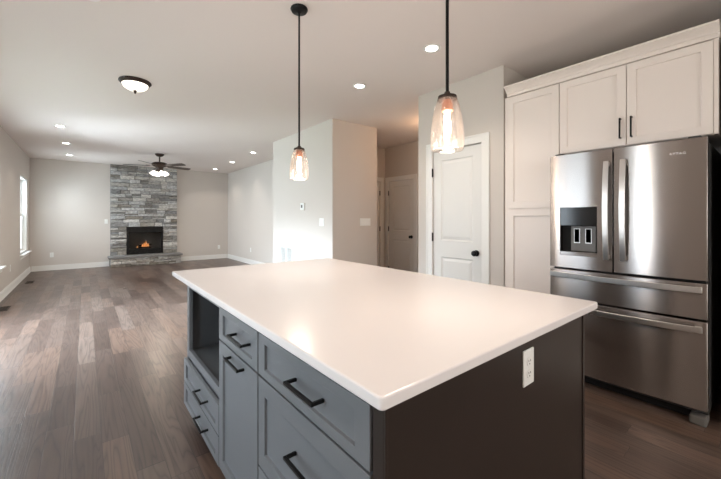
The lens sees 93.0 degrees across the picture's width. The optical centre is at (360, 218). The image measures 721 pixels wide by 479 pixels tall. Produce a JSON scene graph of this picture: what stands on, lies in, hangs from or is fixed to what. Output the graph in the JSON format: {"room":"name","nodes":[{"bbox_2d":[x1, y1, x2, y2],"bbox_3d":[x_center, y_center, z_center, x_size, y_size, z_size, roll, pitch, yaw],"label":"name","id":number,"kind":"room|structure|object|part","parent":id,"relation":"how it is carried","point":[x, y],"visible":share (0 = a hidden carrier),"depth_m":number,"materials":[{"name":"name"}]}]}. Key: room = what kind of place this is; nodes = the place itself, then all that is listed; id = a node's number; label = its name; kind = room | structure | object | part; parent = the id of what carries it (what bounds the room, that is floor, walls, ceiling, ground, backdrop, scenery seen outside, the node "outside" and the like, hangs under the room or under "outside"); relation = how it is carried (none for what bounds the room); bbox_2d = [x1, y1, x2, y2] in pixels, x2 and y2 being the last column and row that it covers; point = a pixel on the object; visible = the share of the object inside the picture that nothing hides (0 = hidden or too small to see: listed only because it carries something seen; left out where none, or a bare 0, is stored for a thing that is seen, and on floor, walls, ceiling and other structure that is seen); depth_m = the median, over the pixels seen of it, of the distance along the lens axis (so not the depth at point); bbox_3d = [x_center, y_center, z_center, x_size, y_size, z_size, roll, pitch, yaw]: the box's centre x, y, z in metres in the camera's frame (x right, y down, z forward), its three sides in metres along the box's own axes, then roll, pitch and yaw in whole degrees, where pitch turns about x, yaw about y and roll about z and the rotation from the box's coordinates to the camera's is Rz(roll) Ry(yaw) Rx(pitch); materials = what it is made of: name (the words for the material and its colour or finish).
{"room":"kitchen","nodes":[
{"label":"kitchen","id":0,"kind":"room"},
{"bbox_2d":[0,126,29,291],"bbox_3d":[-3.395,-0.090,2.453,0.140,2.740,14.680,0,0,-39],"label":"wall","id":1,"kind":"structure","parent":0,"point":[14,162],"depth_m":6.18,"materials":[{"name":"paint"}]},
{"bbox_2d":[0,267,30,301],"bbox_3d":[-6.341,1.215,6.244,0.028,0.130,5.080,0,0,-39],"label":"baseboard","id":2,"kind":"structure","parent":1,"relation":"attached to","point":[14,283],"depth_m":6.26,"materials":[{"name":"white wood"}]},
{"bbox_2d":[20,175,31,259],"bbox_3d":[-7.388,-0.033,7.454,0.205,1.755,1.360,0,0,-39],"label":"window","id":3,"kind":"structure","parent":1,"relation":"in","point":[23,182],"depth_m":7.88,"materials":[{"name":"clear glass"}]},
{"bbox_3d":[-7.457,-0.470,7.399,0.030,0.820,1.140,0,0,-39],"label":"sash","id":4,"kind":"part","parent":3,"relation":"part of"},
{"bbox_3d":[-7.433,0.310,7.418,0.006,0.730,1.050,0,0,-39],"label":"pane","id":5,"kind":"part","parent":3,"relation":"part of","materials":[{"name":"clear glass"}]},
{"bbox_3d":[-7.433,0.310,7.418,0.030,0.820,1.140,0,0,-39],"label":"sash","id":6,"kind":"part","parent":3,"relation":"part of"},
{"bbox_3d":[-7.340,0.797,7.494,0.080,0.095,1.360,0,0,-39],"label":"sill","id":7,"kind":"part","parent":3,"relation":"part of","materials":[{"name":"white wood"}]},
{"bbox_2d":[30,158,227,266],"bbox_3d":[-5.250,-0.090,10.474,7.035,2.740,0.140,0,0,-39],"label":"wall","id":8,"kind":"structure","parent":0,"point":[70,200],"depth_m":8.91,"materials":[{"name":"paint"}]},
{"bbox_2d":[31,261,108,271],"bbox_3d":[-7.327,1.215,8.693,1.505,0.130,0.028,0,0,-39],"label":"baseboard","id":9,"kind":"structure","parent":8,"relation":"attached to","point":[92,264],"depth_m":8.65,"materials":[{"name":"white wood"}]},
{"bbox_2d":[181,254,226,260],"bbox_3d":[-4.887,1.215,10.658,1.420,0.130,0.028,0,0,-39],"label":"baseboard","id":10,"kind":"structure","parent":8,"relation":"attached to","point":[203,257],"depth_m":10.65,"materials":[{"name":"white wood"}]},
{"bbox_2d":[228,160,272,262],"bbox_3d":[-2.628,-0.090,9.145,0.140,2.740,5.220,0,0,-39],"label":"wall","id":11,"kind":"structure","parent":0,"point":[250,189],"depth_m":9.49,"materials":[{"name":"paint"}]},
{"bbox_2d":[227,254,262,264],"bbox_3d":[-2.693,1.215,9.092,0.028,0.130,5.220,0,0,-39],"label":"baseboard","id":12,"kind":"structure","parent":11,"relation":"attached to","point":[241,259],"depth_m":9.99,"materials":[{"name":"white wood"}]},
{"bbox_2d":[273,118,376,265],"bbox_3d":[-0.704,-0.090,6.046,0.870,2.740,2.020,0,0,-39],"label":"wall","id":13,"kind":"structure","parent":0,"point":[340,188],"depth_m":5.36,"materials":[{"name":"paint"}]},
{"bbox_2d":[280,245,292,261],"bbox_3d":[-1.323,0.705,6.112,0.012,0.430,0.500,0,0,-39],"label":"air vent","id":14,"kind":"object","parent":13,"relation":"in","point":[286,252],"visible":0.56,"depth_m":6.10,"materials":[{"name":"white plastic"}]},
{"bbox_2d":[300,203,304,209],"bbox_3d":[-0.958,-0.198,5.649,0.023,0.115,0.120,0,0,-39],"label":"thermostat","id":15,"kind":"object","parent":13,"relation":"attached to","point":[302,205],"visible":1,"depth_m":5.63,"materials":[{"name":"white plastic"}]},
{"bbox_2d":[319,218,323,225],"bbox_3d":[-0.595,0.055,5.209,0.010,0.118,0.118,0,0,-39],"label":"light switch","id":16,"kind":"object","parent":13,"relation":"attached to","point":[321,220],"visible":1,"depth_m":5.21,"materials":[{"name":"white plastic"}]},
{"bbox_2d":[360,218,369,225],"bbox_3d":[0.068,0.055,5.365,0.183,0.111,0.010,0,0,-39],"label":"light switch","id":17,"kind":"object","parent":13,"relation":"attached to","point":[363,221],"visible":1,"depth_m":5.36,"materials":[{"name":"white plastic"}]},
{"bbox_2d":[0,0,720,173],"bbox_3d":[-0.582,-1.520,4.719,7.385,0.120,14.980,0,0,-39],"label":"ceiling","id":18,"kind":"structure","parent":0,"point":[222,75],"depth_m":3.16,"materials":[{"name":"beige paint"}]},
{"bbox_2d":[118,76,151,93],"bbox_3d":[-2.399,-1.393,3.641,0.300,0.134,0.300,0,0,-39],"label":"flush light","id":19,"kind":"object","parent":18,"relation":"attached to","point":[136,84],"visible":1,"depth_m":3.56,"materials":[{"name":"white glass"}]},
{"bbox_2d":[123,153,190,176],"bbox_3d":[-4.569,-1.206,7.775,1.352,0.506,1.301,0,0,-39],"label":"ceiling fan","id":20,"kind":"object","parent":18,"relation":"hanging from","point":[159,166],"visible":1,"depth_m":7.66,"materials":[{"name":"brown metal"}]},
{"bbox_3d":[-4.112,-1.190,7.599,0.500,0.037,0.138,0,0,17],"label":"blade","id":21,"kind":"part","parent":20,"relation":"part of","materials":[{"name":"brown wood"}]},
{"bbox_3d":[-4.283,-1.190,8.099,0.138,0.037,0.500,0,0,35],"label":"blade","id":22,"kind":"part","parent":20,"relation":"part of","materials":[{"name":"brown wood"}]},
{"bbox_2d":[289,3,308,179],"bbox_3d":[-0.427,-0.866,2.379,0.132,1.188,0.132,0,0,-12],"label":"pendant light","id":23,"kind":"object","parent":18,"relation":"hanging from","point":[297,9],"visible":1,"depth_m":2.37,"materials":[{"name":"clear glass"}]},
{"bbox_3d":[-0.427,-0.955,2.379,0.013,0.960,0.013,0,0,-39],"label":"rod","id":24,"kind":"part","parent":23,"relation":"part of","materials":[{"name":"black metal"}]},
{"bbox_3d":[-0.427,-0.377,2.379,0.132,0.210,0.132,0,0,-39],"label":"lamp shade","id":25,"kind":"part","parent":23,"relation":"part of","materials":[{"name":"clear glass"}]},
{"bbox_3d":[-0.427,-0.371,2.379,0.030,0.108,0.030,0,0,-39],"label":"bulb","id":26,"kind":"part","parent":23,"relation":"part of","materials":[{"name":"white glass"}]},
{"bbox_2d":[294,146,304,157],"bbox_3d":[-0.427,-0.465,2.379,0.076,0.080,0.076,0,0,-39],"label":"socket","id":27,"kind":"object","parent":23,"relation":"attached to","point":[298,150],"depth_m":2.36,"materials":[{"name":"brown metal"}]},
{"bbox_2d":[353,83,365,88],"bbox_3d":[-0.010,-1.456,3.767,0.152,0.007,0.152,0,0,-39],"label":"recessed light","id":28,"kind":"object","parent":18,"relation":"in","point":[358,85],"visible":1,"depth_m":3.77,"materials":[{"name":"white"}]},
{"bbox_2d":[423,44,440,52],"bbox_3d":[0.611,-1.456,2.932,0.152,0.007,0.152,0,0,-39],"label":"recessed light","id":29,"kind":"object","parent":18,"relation":"in","point":[430,48],"visible":1,"depth_m":2.93,"materials":[{"name":"white"}]},
{"bbox_2d":[430,0,464,152],"bbox_3d":[0.346,-0.866,1.364,0.132,1.188,0.132,0,0,-12],"label":"pendant light","id":30,"kind":"object","parent":18,"relation":"hanging from","point":[445,103],"visible":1,"depth_m":1.35,"materials":[{"name":"clear glass"}]},
{"bbox_3d":[0.346,-0.371,1.364,0.030,0.108,0.030,0,0,-39],"label":"bulb","id":31,"kind":"part","parent":30,"relation":"part of","materials":[{"name":"white glass"}]},
{"bbox_2d":[438,91,456,112],"bbox_3d":[0.346,-0.465,1.364,0.076,0.080,0.076,0,0,-39],"label":"socket","id":32,"kind":"object","parent":30,"relation":"attached to","point":[447,101],"depth_m":1.34,"materials":[{"name":"brown metal"}]},
{"bbox_3d":[0.346,-0.955,1.364,0.013,0.960,0.013,0,0,-39],"label":"rod","id":33,"kind":"part","parent":30,"relation":"part of","materials":[{"name":"black metal"}]},
{"bbox_3d":[0.346,-0.377,1.364,0.132,0.210,0.132,0,0,-39],"label":"lamp shade","id":34,"kind":"part","parent":30,"relation":"part of","materials":[{"name":"clear glass"}]},
{"bbox_2d":[0,258,720,478],"bbox_3d":[-0.582,1.340,4.719,7.385,0.120,14.980,0,0,-39],"label":"floor","id":35,"kind":"structure","parent":0,"point":[92,380],"depth_m":2.38,"materials":[{"name":"brown wood"}]},
{"bbox_2d":[0,306,10,310],"bbox_3d":[-5.054,1.277,4.840,0.120,0.006,0.320,0,0,-39],"label":"floor vent","id":36,"kind":"object","parent":35,"relation":"in","point":[4,308],"visible":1,"depth_m":4.85,"materials":[{"name":"brown metal"}]},
{"bbox_2d":[108,164,182,267],"bbox_3d":[-6.019,-0.090,9.600,1.730,2.740,0.705,0,0,-39],"label":"fireplace","id":37,"kind":"object","parent":35,"relation":"on","point":[143,205],"visible":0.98,"depth_m":9.56,"materials":[{"name":"stone"}]},
{"bbox_3d":[-6.065,0.618,9.641,0.770,0.455,0.004,0,0,-39],"label":"glass pane","id":38,"kind":"part","parent":37,"relation":"part of","materials":[{"name":"black glass"}]},
{"bbox_3d":[-6.061,0.613,9.636,0.870,0.765,0.038,0,0,-39],"label":"firebox frame","id":39,"kind":"part","parent":37,"relation":"part of","materials":[{"name":"black metal"}]},
{"bbox_2d":[184,285,220,466],"bbox_3d":[-0.683,0.839,2.090,0.632,0.882,0.737,0,0,-39],"label":"base cabinet","id":40,"kind":"object","parent":35,"relation":"on","point":[201,363],"visible":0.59,"depth_m":2.06,"materials":[{"name":"grey wood"}]},
{"bbox_3d":[-0.868,1.113,1.849,0.042,0.010,0.165,0,0,-39],"label":"handle","id":41,"kind":"part","parent":40,"relation":"part of","materials":[{"name":"black metal"}]},
{"bbox_3d":[-0.868,0.964,1.849,0.042,0.010,0.165,0,0,-39],"label":"handle","id":42,"kind":"part","parent":40,"relation":"part of","materials":[{"name":"black metal"}]},
{"bbox_3d":[-0.898,1.113,1.919,0.019,0.142,0.731,0,0,-39],"label":"drawer","id":43,"kind":"part","parent":40,"relation":"part of","materials":[{"name":"grey wood"}]},
{"bbox_3d":[-0.898,0.964,1.919,0.019,0.143,0.731,0,0,-39],"label":"drawer","id":44,"kind":"part","parent":40,"relation":"part of","materials":[{"name":"grey wood"}]},
{"bbox_3d":[-0.881,0.641,1.931,0.020,0.487,0.705,0,0,-39],"label":"frame","id":45,"kind":"part","parent":40,"relation":"part of","materials":[{"name":"grey wood"}]},
{"bbox_2d":[219,307,259,478],"bbox_3d":[-0.304,0.839,1.619,0.632,0.882,0.470,0,0,-39],"label":"base cabinet","id":46,"kind":"object","parent":35,"relation":"on","point":[238,344],"visible":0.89,"depth_m":1.44,"materials":[{"name":"grey wood"}]},
{"bbox_3d":[-0.527,0.604,1.418,0.032,0.010,0.165,0,0,-39],"label":"handle","id":47,"kind":"part","parent":46,"relation":"part of","materials":[{"name":"black metal"}]},
{"bbox_3d":[-0.498,0.494,1.390,0.042,0.010,0.165,0,0,-39],"label":"handle","id":48,"kind":"part","parent":46,"relation":"part of","materials":[{"name":"black metal"}]},
{"bbox_3d":[-0.518,0.493,1.448,0.019,0.150,0.463,0,0,-39],"label":"drawer","id":49,"kind":"part","parent":46,"relation":"part of","materials":[{"name":"grey wood"}]},
{"bbox_2d":[258,332,372,478],"bbox_3d":[0.044,0.839,1.187,0.632,0.882,0.639,0,0,-39],"label":"base cabinet","id":50,"kind":"object","parent":35,"relation":"on","point":[310,426],"visible":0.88,"depth_m":0.99,"materials":[{"name":"grey wood"}]},
{"bbox_3d":[-0.170,1.042,1.015,0.019,0.268,0.630,0,0,-39],"label":"drawer","id":51,"kind":"part","parent":50,"relation":"part of","materials":[{"name":"grey wood"}]},
{"bbox_3d":[-0.166,0.720,0.977,0.042,0.010,0.165,0,0,-39],"label":"handle","id":52,"kind":"part","parent":50,"relation":"part of","materials":[{"name":"black metal"}]},
{"bbox_3d":[-0.166,0.494,0.977,0.042,0.010,0.165,0,0,-39],"label":"handle","id":53,"kind":"part","parent":50,"relation":"part of","materials":[{"name":"black metal"}]},
{"bbox_2d":[172,258,596,410],"bbox_3d":[-0.131,0.380,1.932,1.284,0.030,2.147,0,0,-39],"label":"countertop","id":54,"kind":"structure","parent":50,"relation":"on","point":[388,337],"depth_m":1.29,"materials":[{"name":"stone"}]},
{"bbox_2d":[373,315,584,478],"bbox_3d":[0.492,0.839,1.110,1.161,0.882,0.041,0,0,-39],"label":"island end panel","id":55,"kind":"object","parent":35,"relation":"on","point":[481,422],"visible":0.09,"depth_m":1.03,"materials":[{"name":"grey wood"}]},
{"bbox_2d":[522,347,533,387],"bbox_3d":[0.560,0.494,1.139,0.072,0.118,0.008,0,0,-39],"label":"outlet","id":56,"kind":"object","parent":55,"relation":"attached to","point":[527,355],"visible":1,"depth_m":1.13,"materials":[{"name":"white plastic"}]},
{"bbox_2d":[527,356,531,365],"bbox_3d":[0.561,0.474,1.137,0.033,0.033,0.002,0,0,-39],"label":"receptacle","id":57,"kind":"object","parent":56,"relation":"attached to","point":[529,358],"depth_m":1.14,"materials":[{"name":"white plastic"}]},
{"bbox_2d":[527,368,531,377],"bbox_3d":[0.561,0.514,1.137,0.033,0.033,0.002,0,0,-39],"label":"receptacle","id":58,"kind":"object","parent":56,"relation":"attached to","point":[529,370],"depth_m":1.14,"materials":[{"name":"white plastic"}]},
{"bbox_3d":[0.936,0.839,1.468,0.019,0.882,0.040,0,0,-39],"label":"corner post","id":59,"kind":"part","parent":55,"relation":"part of","materials":[{"name":"grey wood"}]},
{"bbox_2d":[505,84,559,293],"bbox_3d":[1.763,0.070,3.259,0.635,2.420,0.480,0,0,-39],"label":"pantry cabinet","id":60,"kind":"object","parent":35,"relation":"on","point":[532,119],"visible":0.59,"depth_m":3.07,"materials":[{"name":"white wood"}]},
{"bbox_3d":[1.533,0.545,3.053,0.019,1.262,0.448,0,0,-39],"label":"cabinet door","id":61,"kind":"part","parent":60,"relation":"part of","materials":[{"name":"white wood"}]},
{"bbox_3d":[1.533,-0.613,3.053,0.019,1.042,0.448,0,0,-39],"label":"cabinet door","id":62,"kind":"part","parent":60,"relation":"part of","materials":[{"name":"white wood"}]},
{"bbox_2d":[550,135,720,427],"bbox_3d":[2.082,0.384,2.630,0.858,1.793,0.899,0,0,-39],"label":"refrigerator","id":63,"kind":"object","parent":35,"relation":"on","point":[635,231],"visible":0.88,"depth_m":2.29,"materials":[{"name":"metal"}]},
{"bbox_3d":[1.677,0.134,2.648,0.010,0.113,0.042,0,0,-39],"label":"paddle frame","id":64,"kind":"part","parent":63,"relation":"part of","materials":[{"name":"metal"}]},
{"bbox_3d":[1.674,-0.015,2.618,0.036,0.140,0.252,0,0,-39],"label":"control panel","id":65,"kind":"part","parent":63,"relation":"part of","materials":[{"name":"black plastic"}]},
{"bbox_3d":[1.681,-0.058,2.614,0.064,0.880,0.426,0,0,-36],"label":"fridge door","id":66,"kind":"part","parent":63,"relation":"part of","materials":[{"name":"metal"}]},
{"bbox_3d":[1.726,0.134,2.587,0.010,0.113,0.042,0,0,-39],"label":"paddle frame","id":67,"kind":"part","parent":63,"relation":"part of","materials":[{"name":"metal"}]},
{"bbox_3d":[1.742,-0.057,2.427,0.074,0.703,0.034,0,0,-39],"label":"handle","id":68,"kind":"part","parent":63,"relation":"part of","materials":[{"name":"metal"}]},
{"bbox_3d":[1.804,-0.057,2.350,0.074,0.703,0.034,0,0,-39],"label":"handle","id":69,"kind":"part","parent":63,"relation":"part of","materials":[{"name":"metal"}]},
{"bbox_3d":[1.832,0.508,2.429,0.078,0.220,0.899,0,0,-39],"label":"freezer drawer","id":70,"kind":"part","parent":63,"relation":"part of","materials":[{"name":"metal"}]},
{"bbox_3d":[1.832,0.903,2.429,0.078,0.543,0.899,0,0,-39],"label":"freezer drawer","id":71,"kind":"part","parent":63,"relation":"part of","materials":[{"name":"metal"}]},
{"bbox_3d":[1.966,-0.058,2.260,0.065,0.880,0.470,0,0,-41],"label":"fridge door","id":72,"kind":"part","parent":63,"relation":"part of","materials":[{"name":"metal"}]},
{"bbox_2d":[377,147,384,266],"bbox_3d":[0.008,-0.090,6.812,1.200,2.740,0.120,0,0,-39],"label":"wall","id":73,"kind":"structure","parent":0,"point":[380,151],"depth_m":7.10,"materials":[{"name":"paint"}]},
{"bbox_2d":[377,182,379,265],"bbox_3d":[0.115,0.257,6.815,0.764,2.023,0.104,0,0,-39],"label":"door","id":74,"kind":"structure","parent":73,"relation":"in","point":[378,183],"depth_m":7.04,"materials":[{"name":"white wood"}]},
{"bbox_2d":[377,177,383,266],"bbox_3d":[0.114,0.217,6.808,0.930,2.125,0.020,0,0,-39],"label":"trim","id":75,"kind":"structure","parent":73,"relation":"attached to","point":[381,180],"depth_m":7.06,"materials":[{"name":"white wood"}]},
{"bbox_2d":[385,141,417,272],"bbox_3d":[1.451,-0.090,6.074,0.120,2.740,2.840,0,0,-39],"label":"wall","id":76,"kind":"structure","parent":0,"point":[400,160],"depth_m":6.73,"materials":[{"name":"paint"}]},
{"bbox_2d":[388,179,413,271],"bbox_3d":[0.793,0.257,6.786,0.104,2.023,0.714,0,0,-39],"label":"door","id":77,"kind":"structure","parent":76,"relation":"in","point":[400,193],"depth_m":6.79,"materials":[{"name":"white wood"}]},
{"bbox_2d":[385,174,416,271],"bbox_3d":[0.794,0.217,6.777,0.020,2.125,0.870,0,0,-39],"label":"trim","id":78,"kind":"structure","parent":76,"relation":"attached to","point":[411,176],"depth_m":6.88,"materials":[{"name":"white wood"}]},
{"bbox_2d":[418,65,509,286],"bbox_3d":[1.073,-0.090,3.705,0.120,2.740,1.065,0,0,-39],"label":"wall","id":79,"kind":"structure","parent":0,"point":[481,97],"depth_m":3.41,"materials":[{"name":"paint"}]},
{"bbox_2d":[432,144,480,282],"bbox_3d":[1.015,0.257,3.674,0.104,2.023,0.639,0,0,-39],"label":"door","id":80,"kind":"structure","parent":79,"relation":"in","point":[456,234],"depth_m":3.66,"materials":[{"name":"white wood"}]},
{"bbox_3d":[1.158,0.355,3.469,0.069,0.064,0.064,0,0,-39],"label":"knob","id":81,"kind":"part","parent":80,"relation":"part of","materials":[{"name":"black metal"}]},
{"bbox_2d":[426,132,489,283],"bbox_3d":[1.015,0.215,3.665,0.020,2.130,0.795,0,0,-39],"label":"trim","id":82,"kind":"structure","parent":79,"relation":"attached to","point":[484,138],"depth_m":3.42,"materials":[{"name":"white wood"}]},
{"bbox_2d":[510,69,527,92],"bbox_3d":[1.665,-0.090,3.576,0.640,2.740,0.120,0,0,-39],"label":"wall","id":83,"kind":"structure","parent":0,"point":[515,77],"depth_m":3.40,"materials":[{"name":"paint"}]},
{"bbox_2d":[534,38,720,387],"bbox_3d":[2.357,-0.090,3.131,0.120,2.740,1.440,0,0,-39],"label":"wall","id":84,"kind":"structure","parent":0,"point":[719,148],"depth_m":2.59,"materials":[{"name":"paint"}]},
{"bbox_2d":[560,37,720,154],"bbox_3d":[2.186,-0.839,2.709,0.667,0.603,0.952,0,0,-39],"label":"upper cabinet","id":85,"kind":"object","parent":84,"relation":"attached to","point":[673,95],"visible":0.96,"depth_m":2.43,"materials":[{"name":"white wood"}]},
{"bbox_3d":[1.819,-0.837,2.699,0.019,0.594,0.451,0,0,-39],"label":"cabinet door","id":86,"kind":"part","parent":85,"relation":"part of","materials":[{"name":"white wood"}]},
{"bbox_2d":[504,19,720,97],"bbox_3d":[1.802,-1.185,2.671,0.082,0.087,1.389,0,0,-39],"label":"crown molding","id":87,"kind":"structure","parent":85,"relation":"attached to","point":[705,32],"depth_m":2.50,"materials":[{"name":"white wood"}]},
{"bbox_3d":[1.921,-0.667,2.532,0.032,0.150,0.010,0,0,-39],"label":"handle","id":88,"kind":"part","parent":85,"relation":"part of","materials":[{"name":"black metal"}]},
{"bbox_3d":[1.962,-0.667,2.480,0.032,0.150,0.010,0,0,-39],"label":"handle","id":89,"kind":"part","parent":85,"relation":"part of","materials":[{"name":"black metal"}]},
{"bbox_3d":[2.103,-0.837,2.346,0.019,0.594,0.445,0,0,-39],"label":"cabinet door","id":90,"kind":"part","parent":85,"relation":"part of","materials":[{"name":"white wood"}]}
]}

